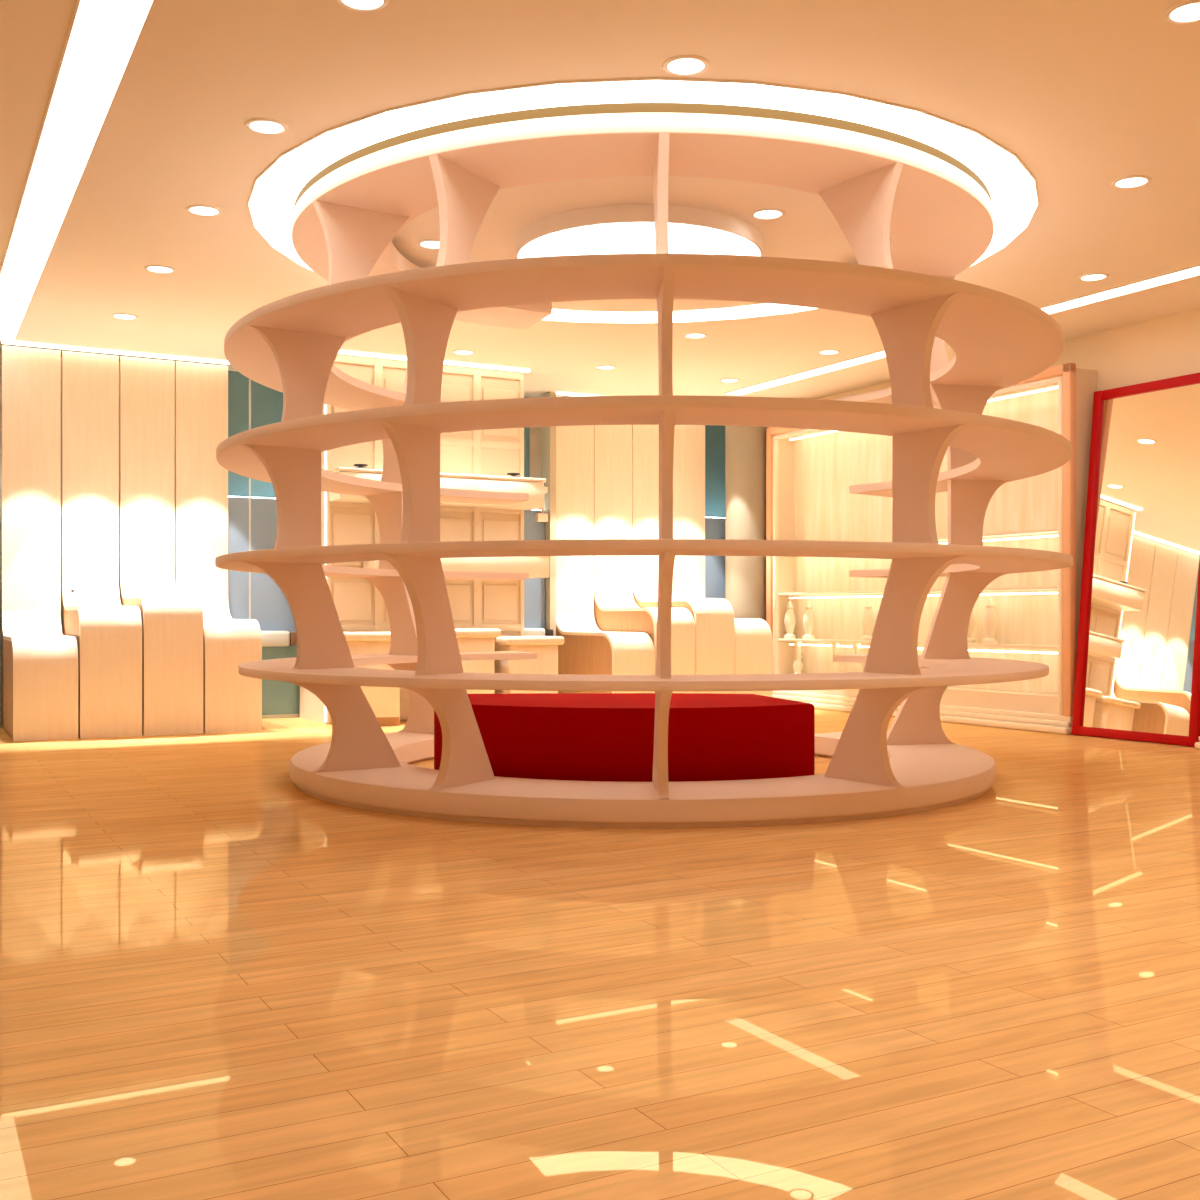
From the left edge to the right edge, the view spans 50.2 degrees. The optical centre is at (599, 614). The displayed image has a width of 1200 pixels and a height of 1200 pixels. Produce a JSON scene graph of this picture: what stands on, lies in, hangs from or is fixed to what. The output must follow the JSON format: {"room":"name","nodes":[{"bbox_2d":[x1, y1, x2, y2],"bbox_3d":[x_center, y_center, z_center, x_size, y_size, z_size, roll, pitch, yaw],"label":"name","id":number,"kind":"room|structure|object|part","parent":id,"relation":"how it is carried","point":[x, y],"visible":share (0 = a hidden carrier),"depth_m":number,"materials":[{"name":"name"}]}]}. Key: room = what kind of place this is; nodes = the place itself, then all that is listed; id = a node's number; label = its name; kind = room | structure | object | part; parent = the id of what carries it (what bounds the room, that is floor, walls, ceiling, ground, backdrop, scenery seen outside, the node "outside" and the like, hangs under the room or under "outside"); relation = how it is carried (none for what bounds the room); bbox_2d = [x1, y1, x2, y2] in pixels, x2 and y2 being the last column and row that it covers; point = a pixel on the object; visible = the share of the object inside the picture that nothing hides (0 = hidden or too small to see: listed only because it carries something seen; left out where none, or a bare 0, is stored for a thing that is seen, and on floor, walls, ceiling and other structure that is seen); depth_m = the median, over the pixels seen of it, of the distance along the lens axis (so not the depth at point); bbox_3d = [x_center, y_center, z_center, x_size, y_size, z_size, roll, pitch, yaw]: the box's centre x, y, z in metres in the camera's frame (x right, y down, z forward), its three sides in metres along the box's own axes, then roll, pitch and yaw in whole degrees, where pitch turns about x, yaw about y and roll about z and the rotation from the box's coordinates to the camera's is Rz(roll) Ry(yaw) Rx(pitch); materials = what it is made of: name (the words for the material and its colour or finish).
{"room":"shop","nodes":[
{"label":"shop","id":0,"kind":"room"},
{"bbox_2d":[0,351,540,724],"bbox_3d":[-3.245,-0.619,11.264,11.103,3.000,0.180,0,0,-29],"label":"wall","id":1,"kind":"structure","parent":0,"point":[535,432],"depth_m":10.52,"materials":[{"name":"beige paint"}]},
{"bbox_2d":[228,371,552,718],"bbox_3d":[-1.866,-0.619,11.570,2.973,3.000,0.524,0,0,-29],"label":"window","id":2,"kind":"structure","parent":1,"relation":"in","point":[252,505],"depth_m":10.98,"materials":[{"name":"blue glass"}]},
{"bbox_3d":[-1.830,-0.619,11.496,2.966,3.000,0.080,0,0,-29],"label":"frame","id":3,"kind":"part","parent":2,"relation":"part of","materials":[{"name":"silver metal"}]},
{"bbox_3d":[-2.875,0.201,10.824,0.487,0.134,0.160,0,0,-29],"label":"sill","id":4,"kind":"part","parent":2,"relation":"part of","materials":[{"name":"beige paint"}]},
{"bbox_3d":[-1.820,0.560,11.478,2.966,0.583,0.018,0,0,-29],"label":"glass","id":5,"kind":"part","parent":2,"relation":"part of","materials":[{"name":"teal"}]},
{"bbox_3d":[-2.636,0.201,10.948,0.050,0.112,0.170,0,0,-29],"label":"sill","id":6,"kind":"part","parent":2,"relation":"part of","materials":[{"name":"brown wood"}]},
{"bbox_3d":[-1.991,-1.407,11.792,2.966,1.424,0.014,0,0,-29],"label":"pane","id":7,"kind":"part","parent":2,"relation":"part of","materials":[{"name":"teal glass"}]},
{"bbox_2d":[228,496,536,509],"bbox_3d":[-1.850,-0.990,11.534,2.966,0.030,0.015,0,0,-29],"label":"light","id":8,"kind":"object","parent":2,"relation":"on","point":[228,496],"depth_m":10.93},
{"bbox_3d":[-1.835,-0.082,11.505,2.966,1.826,0.040,0,0,-29],"label":"pane","id":9,"kind":"part","parent":2,"relation":"part of","materials":[{"name":"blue glass"}]},
{"bbox_3d":[-0.762,0.190,11.976,0.501,0.134,0.160,0,0,-29],"label":"sill","id":10,"kind":"part","parent":2,"relation":"part of","materials":[{"name":"beige paint"}]},
{"bbox_2d":[536,487,547,521],"bbox_3d":[-0.551,-1.048,12.138,0.105,0.330,0.072,0,0,-29],"label":"handle","id":11,"kind":"object","parent":2,"relation":"attached to","point":[540,517],"visible":0.7,"depth_m":12.11,"materials":[{"name":"beige"}]},
{"bbox_3d":[-0.505,0.190,12.104,0.072,0.112,0.160,0,0,-29],"label":"sill","id":12,"kind":"part","parent":2,"relation":"part of","materials":[{"name":"grey"}]},
{"bbox_2d":[705,425,724,598],"bbox_3d":[1.283,-0.619,13.366,0.709,3.000,0.384,0,0,-29],"label":"window","id":13,"kind":"structure","parent":1,"relation":"in","point":[714,434],"depth_m":13.49,"materials":[{"name":"blue glass"}]},
{"bbox_3d":[1.194,-1.407,13.529,0.709,1.424,0.014,0,0,-29],"label":"pane","id":14,"kind":"part","parent":13,"relation":"part of","materials":[{"name":"teal glass"}]},
{"bbox_3d":[1.351,-0.082,13.242,0.709,1.826,0.040,0,0,-29],"label":"pane","id":15,"kind":"part","parent":13,"relation":"part of","materials":[{"name":"blue glass"}]},
{"bbox_2d":[541,392,555,635],"bbox_3d":[-0.489,-0.617,12.224,0.064,2.995,0.186,0,0,-29],"label":"trim","id":16,"kind":"structure","parent":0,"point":[548,434],"depth_m":12.15,"materials":[{"name":"beige"}]},
{"bbox_2d":[0,709,1199,1199],"bbox_3d":[0.450,0.941,4.487,11.532,0.120,15.759,0,0,-29],"label":"floor","id":17,"kind":"structure","parent":0,"point":[221,978],"depth_m":3.05,"materials":[{"name":"brown wood"}]},
{"bbox_2d":[2,345,77,741],"bbox_3d":[-4.178,-0.604,9.530,0.421,2.970,1.180,0,0,-29],"label":"console","id":18,"kind":"object","parent":17,"relation":"on","point":[40,663],"visible":1,"depth_m":9.97,"materials":[{"name":"brown wood"}]},
{"bbox_2d":[62,351,141,738],"bbox_3d":[-3.798,-0.604,9.738,0.422,2.970,1.180,0,0,-29],"label":"console","id":19,"kind":"object","parent":17,"relation":"on","point":[108,634],"visible":1,"depth_m":10.16,"materials":[{"name":"brown wood"}]},
{"bbox_2d":[120,356,202,735],"bbox_3d":[-3.417,-0.604,9.945,0.421,2.970,1.180,0,0,-29],"label":"console","id":20,"kind":"object","parent":17,"relation":"on","point":[172,622],"visible":0.99,"depth_m":10.37,"materials":[{"name":"brown wood"}]},
{"bbox_2d":[175,361,261,732],"bbox_3d":[-3.037,-0.604,10.152,0.421,2.970,1.180,0,0,-29],"label":"console","id":21,"kind":"object","parent":17,"relation":"on","point":[232,701],"visible":0.74,"depth_m":10.58,"materials":[{"name":"brown wood"}]},
{"bbox_2d":[344,631,399,726],"bbox_3d":[-1.857,0.508,10.229,0.516,0.747,0.408,0,0,-29],"label":"counter","id":22,"kind":"object","parent":17,"relation":"on","point":[384,702],"depth_m":10.11,"materials":[{"name":"brown wood"}]},
{"bbox_2d":[344,631,390,640],"bbox_3d":[-1.857,0.169,10.229,0.516,0.070,0.408,0,0,-29],"label":"countertop","id":23,"kind":"structure","parent":22,"relation":"on","point":[371,635],"depth_m":10.03,"materials":[{"name":"brown wood"}]},
{"bbox_2d":[300,354,548,723],"bbox_3d":[-1.500,-0.617,10.945,1.868,2.996,1.120,0,0,-29],"label":"shelving unit","id":24,"kind":"object","parent":17,"relation":"on","point":[477,460],"depth_m":10.81,"materials":[{"name":"beige paint"}]},
{"bbox_2d":[324,404,325,721],"bbox_3d":[-2.208,-0.609,10.302,0.010,2.940,0.025,0,0,-29],"label":"light","id":25,"kind":"object","parent":24,"relation":"attached to","point":[324,404],"depth_m":10.30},
{"bbox_3d":[-2.019,-0.106,10.428,0.319,0.307,0.020,0,0,-29],"label":"raised panel","id":26,"kind":"part","parent":24,"relation":"part of","materials":[{"name":"beige paint"}]},
{"bbox_3d":[-2.019,-0.610,10.428,0.319,0.418,0.020,0,0,-29],"label":"raised panel","id":27,"kind":"part","parent":24,"relation":"part of","materials":[{"name":"beige paint"}]},
{"bbox_3d":[-2.019,-1.745,10.428,0.319,0.407,0.020,0,0,-29],"label":"raised panel","id":28,"kind":"part","parent":24,"relation":"part of","materials":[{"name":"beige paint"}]},
{"bbox_2d":[353,464,370,468],"bbox_3d":[-1.920,-1.185,10.286,0.200,0.052,0.197,0,0,-29],"label":"lamp","id":29,"kind":"object","parent":24,"relation":"on","point":[358,465],"visible":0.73,"depth_m":10.24,"materials":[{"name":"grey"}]},
{"bbox_2d":[338,350,406,360],"bbox_3d":[-1.826,-2.107,10.350,0.605,0.020,0.142,0,0,-29],"label":"light","id":30,"kind":"object","parent":24,"relation":"attached to","point":[340,351],"depth_m":10.38,"materials":[{"name":"white plastic"}]},
{"bbox_3d":[-1.633,-0.106,10.638,0.319,0.307,0.020,0,0,-29],"label":"raised panel","id":31,"kind":"part","parent":24,"relation":"part of","materials":[{"name":"beige paint"}]},
{"bbox_3d":[-1.633,-1.745,10.638,0.319,0.407,0.020,0,0,-29],"label":"raised panel","id":32,"kind":"part","parent":24,"relation":"part of","materials":[{"name":"beige paint"}]},
{"bbox_3d":[-1.248,-0.610,10.848,0.319,0.418,0.020,0,0,-29],"label":"raised panel","id":33,"kind":"part","parent":24,"relation":"part of","materials":[{"name":"beige paint"}]},
{"bbox_3d":[-1.248,-1.745,10.848,0.319,0.407,0.020,0,0,-29],"label":"raised panel","id":34,"kind":"part","parent":24,"relation":"part of","materials":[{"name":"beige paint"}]},
{"bbox_3d":[-1.248,-0.106,10.848,0.319,0.307,0.020,0,0,-29],"label":"raised panel","id":35,"kind":"part","parent":24,"relation":"part of","materials":[{"name":"beige paint"}]},
{"bbox_3d":[-0.862,-0.106,11.059,0.319,0.307,0.020,0,0,-29],"label":"raised panel","id":36,"kind":"part","parent":24,"relation":"part of","materials":[{"name":"beige paint"}]},
{"bbox_3d":[-0.862,-0.610,11.059,0.319,0.418,0.020,0,0,-29],"label":"raised panel","id":37,"kind":"part","parent":24,"relation":"part of","materials":[{"name":"beige paint"}]},
{"bbox_3d":[-0.862,-1.745,11.059,0.319,0.407,0.020,0,0,-29],"label":"raised panel","id":38,"kind":"part","parent":24,"relation":"part of","materials":[{"name":"beige paint"}]},
{"bbox_2d":[506,473,524,477],"bbox_3d":[-0.738,-1.185,10.930,0.200,0.052,0.197,0,0,-29],"label":"lamp","id":39,"kind":"object","parent":24,"relation":"on","point":[511,474],"visible":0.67,"depth_m":10.89,"materials":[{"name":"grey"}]},
{"bbox_2d":[455,628,500,693],"bbox_3d":[-1.168,0.496,10.559,0.566,0.769,0.488,0,0,-29],"label":"counter","id":40,"kind":"object","parent":17,"relation":"on","point":[468,639],"depth_m":10.42,"materials":[{"name":"brown wood"}]},
{"bbox_2d":[455,628,500,637],"bbox_3d":[-1.168,0.147,10.559,0.566,0.070,0.488,0,0,-29],"label":"countertop","id":41,"kind":"structure","parent":40,"relation":"on","point":[460,632],"depth_m":10.39,"materials":[{"name":"brown wood"}]},
{"bbox_2d":[494,636,563,693],"bbox_3d":[-0.646,0.530,10.815,0.523,0.702,0.538,0,0,-29],"label":"counter","id":42,"kind":"object","parent":17,"relation":"on","point":[546,647],"depth_m":10.62,"materials":[{"name":"brown wood"}]},
{"bbox_2d":[494,636,563,644],"bbox_3d":[-0.646,0.214,10.815,0.523,0.070,0.538,0,0,-29],"label":"countertop","id":43,"kind":"structure","parent":42,"relation":"on","point":[502,640],"depth_m":10.59,"materials":[{"name":"brown wood"}]},
{"bbox_2d":[556,396,654,692],"bbox_3d":[0.023,-0.604,11.821,0.421,2.970,1.180,0,0,-29],"label":"console","id":44,"kind":"object","parent":17,"relation":"on","point":[586,649],"visible":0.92,"depth_m":12.25,"materials":[{"name":"brown wood"}]},
{"bbox_2d":[434,693,814,781],"bbox_3d":[0.068,0.656,6.482,1.956,0.450,1.132,0,0,0],"label":"ottoman","id":45,"kind":"object","parent":17,"relation":"on","point":[548,736],"visible":0.76,"depth_m":6.00,"materials":[{"name":"red fabric"}]},
{"bbox_2d":[215,103,1072,827],"bbox_3d":[0.222,-0.615,7.071,4.542,2.992,4.359,0,0,0],"label":"shelving unit","id":46,"kind":"object","parent":17,"relation":"on","point":[913,217],"visible":0.96,"depth_m":5.60,"materials":[{"name":"wood"}]},
{"bbox_3d":[0.222,-2.026,7.088,3.786,0.085,3.636,0,0,0],"label":"crown shelf","id":47,"kind":"part","parent":46,"relation":"part of","materials":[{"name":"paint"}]},
{"bbox_3d":[0.222,0.278,7.077,4.319,0.042,4.148,0,0,0],"label":"shelf","id":48,"kind":"part","parent":46,"relation":"part of","materials":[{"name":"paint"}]},
{"bbox_3d":[0.222,-1.370,7.074,4.460,0.048,4.282,0,0,0],"label":"shelf","id":49,"kind":"part","parent":46,"relation":"part of","materials":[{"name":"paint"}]},
{"bbox_3d":[0.222,-0.817,7.073,4.537,0.048,4.357,0,0,0],"label":"shelf","id":50,"kind":"part","parent":46,"relation":"part of","materials":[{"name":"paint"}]},
{"bbox_3d":[0.222,-0.269,7.073,4.547,0.042,4.366,0,0,0],"label":"shelf","id":51,"kind":"part","parent":46,"relation":"part of","materials":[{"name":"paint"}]},
{"bbox_2d":[594,425,695,692],"bbox_3d":[0.399,-0.604,12.026,0.421,2.970,1.180,0,0,-29],"label":"console","id":52,"kind":"object","parent":17,"relation":"on","point":[615,607],"visible":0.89,"depth_m":12.46,"materials":[{"name":"brown wood"}]},
{"bbox_2d":[632,425,734,693],"bbox_3d":[0.775,-0.604,12.231,0.421,2.970,1.180,0,0,-29],"label":"bench","id":53,"kind":"object","parent":17,"relation":"on","point":[714,619],"visible":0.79,"depth_m":12.62,"materials":[{"name":"brown wood"}]},
{"bbox_2d":[672,425,771,696],"bbox_3d":[1.151,-0.604,12.436,0.421,2.970,1.180,0,0,-29],"label":"bench","id":54,"kind":"object","parent":17,"relation":"on","point":[753,637],"visible":0.41,"depth_m":12.89,"materials":[{"name":"brown wood"}]},
{"bbox_2d":[766,362,1096,734],"bbox_3d":[2.673,-0.491,11.159,0.373,2.745,3.797,0,0,-29],"label":"display cabinet","id":55,"kind":"object","parent":17,"relation":"on","point":[810,473],"depth_m":10.58,"materials":[{"name":"beige paint"}]},
{"bbox_2d":[784,601,795,638],"bbox_3d":[1.884,0.047,12.705,0.124,0.375,0.122,0,0,0],"label":"ornament","id":56,"kind":"object","parent":55,"relation":"on","point":[789,619],"visible":1,"depth_m":12.67,"materials":[{"name":"beige"}]},
{"bbox_2d":[793,641,802,673],"bbox_3d":[1.946,0.429,12.591,0.110,0.372,0.108,0,0,0],"label":"ornament","id":57,"kind":"object","parent":55,"relation":"on","point":[797,665],"visible":0.7,"depth_m":12.56,"materials":[{"name":"beige ceramic"}]},
{"bbox_2d":[803,601,814,638],"bbox_3d":[2.029,0.047,12.439,0.124,0.375,0.122,0,0,0],"label":"ornament","id":58,"kind":"object","parent":55,"relation":"on","point":[808,618],"visible":0.93,"depth_m":12.40,"materials":[{"name":"beige"}]},
{"bbox_2d":[831,643,840,672],"bbox_3d":[2.225,0.429,12.079,0.110,0.372,0.108,0,0,0],"label":"ornament","id":59,"kind":"object","parent":55,"relation":"on","point":[835,667],"visible":0.48,"depth_m":12.05,"materials":[{"name":"beige ceramic"}]},
{"bbox_2d":[852,643,861,671],"bbox_3d":[2.370,0.429,11.814,0.110,0.372,0.108,0,0,0],"label":"ornament","id":60,"kind":"object","parent":55,"relation":"on","point":[856,667],"visible":0.38,"depth_m":11.78,"materials":[{"name":"beige ceramic"}]},
{"bbox_2d":[861,600,874,640],"bbox_3d":[2.443,0.047,11.679,0.124,0.375,0.122,0,0,0],"label":"ornament","id":61,"kind":"object","parent":55,"relation":"on","point":[867,621],"visible":0.92,"depth_m":11.64,"materials":[{"name":"beige"}]},
{"bbox_2d":[778,639,1057,648],"bbox_3d":[2.707,0.246,11.181,0.232,0.022,3.632,0,0,-29],"label":"glass shelf","id":62,"kind":"object","parent":55,"relation":"attached to","point":[1002,643],"depth_m":10.61,"materials":[{"name":"beige"}]},
{"bbox_2d":[778,586,1057,594],"bbox_3d":[2.707,-0.207,11.181,0.232,0.022,3.632,0,0,-29],"label":"glass shelf","id":63,"kind":"object","parent":55,"relation":"attached to","point":[935,590],"depth_m":11.12,"materials":[{"name":"beige"}]},
{"bbox_3d":[2.823,-0.517,11.243,0.030,2.533,3.632,0,0,-29],"label":"panel","id":64,"kind":"part","parent":55,"relation":"part of","materials":[{"name":"beige wood"}]},
{"bbox_2d":[876,528,1057,541],"bbox_3d":[2.707,-0.643,11.181,0.232,0.022,3.632,0,0,-29],"label":"glass shelf","id":65,"kind":"object","parent":55,"relation":"attached to","point":[1019,534],"depth_m":10.18,"materials":[{"name":"beige"}]},
{"bbox_2d":[967,611,975,643],"bbox_3d":[3.041,0.047,10.584,0.124,0.375,0.122,0,0,0],"label":"ornament","id":66,"kind":"object","parent":55,"relation":"on","point":[972,622],"visible":0.29,"depth_m":10.54,"materials":[{"name":"beige"}]},
{"bbox_2d":[982,598,997,643],"bbox_3d":[3.157,0.047,10.370,0.124,0.375,0.122,0,0,0],"label":"ornament","id":67,"kind":"object","parent":55,"relation":"on","point":[989,622],"visible":0.96,"depth_m":10.33,"materials":[{"name":"beige"}]},
{"bbox_2d":[1072,372,1199,746],"bbox_3d":[3.830,-0.389,9.012,0.279,2.539,1.041,0,0,-29],"label":"leaning mirror","id":68,"kind":"object","parent":17,"relation":"on","point":[1137,676],"visible":0.97,"depth_m":9.03,"materials":[{"name":"red paint"}]},
{"bbox_2d":[1194,737,1199,748],"bbox_3d":[4.011,0.439,8.381,0.224,0.885,0.224,0,0,0],"label":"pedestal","id":69,"kind":"object","parent":17,"relation":"on","point":[1197,744],"visible":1,"depth_m":8.38,"materials":[{"name":"beige"}]},
{"bbox_2d":[0,0,1199,398],"bbox_3d":[0.450,-2.179,4.487,11.532,0.120,15.759,0,0,-29],"label":"ceiling","id":70,"kind":"structure","parent":0,"point":[1089,95],"depth_m":5.67,"materials":[{"name":"white paint"}]},
{"bbox_2d":[0,0,156,341],"bbox_3d":[-1.941,-2.130,4.918,0.239,0.038,11.230,0,0,-29],"label":"recessed light","id":71,"kind":"object","parent":70,"relation":"in","point":[103,37],"visible":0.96,"depth_m":5.61,"materials":[{"name":"white plastic"}]},
{"bbox_2d":[2,341,229,364],"bbox_3d":[-3.854,-2.107,10.294,1.726,0.020,0.051,0,0,-29],"label":"recessed light","id":72,"kind":"object","parent":70,"relation":"in","point":[3,342],"visible":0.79,"depth_m":10.26,"materials":[{"name":"white plastic"}]},
{"bbox_2d":[111,313,137,319],"bbox_3d":[-3.368,-2.125,9.080,0.184,0.029,0.184,0,0,0],"label":"recessed light","id":73,"kind":"object","parent":70,"relation":"in","point":[125,316],"visible":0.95,"depth_m":9.08,"materials":[{"name":"white ceramic"}]},
{"bbox_2d":[144,265,175,273],"bbox_3d":[-2.692,-2.125,7.841,0.184,0.029,0.184,0,0,0],"label":"recessed light","id":74,"kind":"object","parent":70,"relation":"in","point":[162,269],"visible":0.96,"depth_m":7.83,"materials":[{"name":"white ceramic"}]},
{"bbox_2d":[186,204,221,215],"bbox_3d":[-2.072,-2.125,6.703,0.184,0.029,0.184,0,0,0],"label":"recessed light","id":75,"kind":"object","parent":70,"relation":"in","point":[197,209],"visible":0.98,"depth_m":6.70,"materials":[{"name":"white ceramic"}]},
{"bbox_2d":[245,118,288,134],"bbox_3d":[-1.444,-2.125,5.552,0.184,0.029,0.184,0,0,0],"label":"recessed light","id":76,"kind":"object","parent":70,"relation":"in","point":[267,126],"visible":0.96,"depth_m":5.55,"materials":[{"name":"white ceramic"}]},
{"bbox_2d":[337,0,388,11],"bbox_3d":[-0.817,-2.125,4.401,0.184,0.029,0.184,0,0,0],"label":"recessed light","id":77,"kind":"object","parent":70,"relation":"in","point":[357,5],"visible":1,"depth_m":4.44,"materials":[{"name":"white ceramic"}]},
{"bbox_2d":[417,239,439,248],"bbox_3d":[-0.952,-2.125,7.313,0.184,0.029,0.184,0,0,0],"label":"recessed light","id":78,"kind":"object","parent":70,"relation":"in","point":[426,243],"visible":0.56,"depth_m":7.29,"materials":[{"name":"white ceramic"}]},
{"bbox_2d":[452,350,474,354],"bbox_3d":[-1.097,-2.125,10.318,0.184,0.029,0.184,0,0,0],"label":"recessed light","id":79,"kind":"object","parent":70,"relation":"in","point":[459,352],"visible":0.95,"depth_m":10.32,"materials":[{"name":"white ceramic"}]},
{"bbox_2d":[444,361,529,372],"bbox_3d":[-0.951,-2.107,10.827,0.809,0.020,0.142,0,0,-29],"label":"recessed light","id":80,"kind":"object","parent":70,"relation":"in","point":[445,362],"depth_m":10.86,"materials":[{"name":"white plastic"}]},
{"bbox_2d":[556,392,597,395],"bbox_3d":[0.334,-2.107,12.577,1.698,0.020,0.051,0,0,-29],"label":"recessed light","id":81,"kind":"object","parent":70,"relation":"in","point":[557,393],"visible":0.36,"depth_m":12.23,"materials":[{"name":"white plastic"}]},
{"bbox_2d":[595,365,615,369],"bbox_3d":[0.047,-2.125,10.942,0.184,0.029,0.184,0,0,0],"label":"recessed light","id":82,"kind":"object","parent":70,"relation":"in","point":[602,367],"visible":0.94,"depth_m":10.95,"materials":[{"name":"white ceramic"}]},
{"bbox_2d":[516,204,762,257],"bbox_3d":[0.222,-2.074,7.306,1.406,0.090,1.406,0,0,0],"label":"drum ceiling light","id":83,"kind":"object","parent":70,"relation":"attached to","point":[622,228],"visible":0.49,"depth_m":6.85,"materials":[{"name":"white plastic"}]},
{"bbox_2d":[518,222,760,257],"bbox_3d":[0.222,-2.040,7.306,1.378,0.015,1.378,0,0,0],"label":"diffuser","id":84,"kind":"object","parent":83,"relation":"attached to","point":[557,238],"depth_m":6.94,"materials":[{"name":"white plastic"}]},
{"bbox_2d":[247,77,1039,323],"bbox_3d":[0.222,-2.130,7.163,4.218,0.039,4.236,0,0,0],"label":"recessed light","id":85,"kind":"object","parent":70,"relation":"in","point":[1012,187],"visible":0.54,"depth_m":5.60,"materials":[{"name":"white plastic"}]},
{"bbox_2d":[662,55,709,75],"bbox_3d":[0.331,-2.125,4.937,0.184,0.029,0.184,0,0,0],"label":"recessed light","id":86,"kind":"object","parent":70,"relation":"in","point":[680,65],"visible":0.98,"depth_m":4.93,"materials":[{"name":"white ceramic"}]},
{"bbox_2d":[683,333,706,338],"bbox_3d":[0.723,-2.125,9.703,0.184,0.029,0.184,0,0,0],"label":"recessed light","id":87,"kind":"object","parent":70,"relation":"in","point":[688,335],"visible":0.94,"depth_m":9.70,"materials":[{"name":"white ceramic"}]},
{"bbox_2d":[719,378,738,382],"bbox_3d":[1.167,-2.125,11.552,0.184,0.029,0.184,0,0,0],"label":"recessed light","id":88,"kind":"object","parent":70,"relation":"in","point":[727,380],"visible":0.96,"depth_m":11.56,"materials":[{"name":"white ceramic"}]},
{"bbox_2d":[751,208,784,219],"bbox_3d":[0.886,-2.125,6.761,0.184,0.029,0.184,0,0,0],"label":"recessed light","id":89,"kind":"object","parent":70,"relation":"in","point":[764,213],"visible":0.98,"depth_m":6.75,"materials":[{"name":"white ceramic"}]},
{"bbox_2d":[723,350,885,395],"bbox_3d":[1.797,-2.130,11.273,0.225,0.038,2.286,0,0,-29],"label":"recessed light","id":90,"kind":"object","parent":70,"relation":"in","point":[877,355],"depth_m":11.21,"materials":[{"name":"white plastic"}]},
{"bbox_2d":[817,349,839,354],"bbox_3d":[1.842,-2.125,10.313,0.184,0.029,0.184,0,0,0],"label":"recessed light","id":91,"kind":"object","parent":70,"relation":"in","point":[829,351],"visible":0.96,"depth_m":10.31,"materials":[{"name":"white ceramic"}]},
{"bbox_2d":[1078,273,1108,280],"bbox_3d":[3.090,-2.125,8.024,0.184,0.029,0.184,0,0,0],"label":"recessed light","id":92,"kind":"object","parent":70,"relation":"in","point":[1091,276],"visible":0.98,"depth_m":8.01,"materials":[{"name":"white ceramic"}]},
{"bbox_2d":[1040,264,1199,314],"bbox_3d":[3.386,-2.130,8.359,0.225,0.038,1.344,0,0,-29],"label":"recessed light","id":93,"kind":"object","parent":70,"relation":"in","point":[1152,282],"depth_m":8.32,"materials":[{"name":"white plastic"}]},
{"bbox_2d":[1111,175,1151,188],"bbox_3d":[2.598,-2.125,6.263,0.184,0.029,0.184,0,0,0],"label":"recessed light","id":94,"kind":"object","parent":70,"relation":"in","point":[1133,181],"visible":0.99,"depth_m":6.25,"materials":[{"name":"white ceramic"}]},
{"bbox_2d":[1164,0,1199,23],"bbox_3d":[2.078,-2.125,4.494,0.184,0.029,0.184,0,0,0],"label":"recessed light","id":95,"kind":"object","parent":70,"relation":"in","point":[1186,12],"visible":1,"depth_m":4.50,"materials":[{"name":"white ceramic"}]},
{"bbox_2d":[818,308,1199,399],"bbox_3d":[5.238,-0.619,7.078,0.217,3.000,15.293,0,0,-29],"label":"wall","id":96,"kind":"structure","parent":0,"point":[1166,347],"depth_m":9.31,"materials":[{"name":"beige paint"}]},
{"bbox_2d":[725,426,768,620],"bbox_3d":[1.486,-0.618,12.942,0.437,2.998,0.437,0,0,0],"label":"column","id":97,"kind":"structure","parent":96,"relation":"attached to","point":[745,446],"depth_m":12.75,"materials":[{"name":"beige stone"}]}
]}

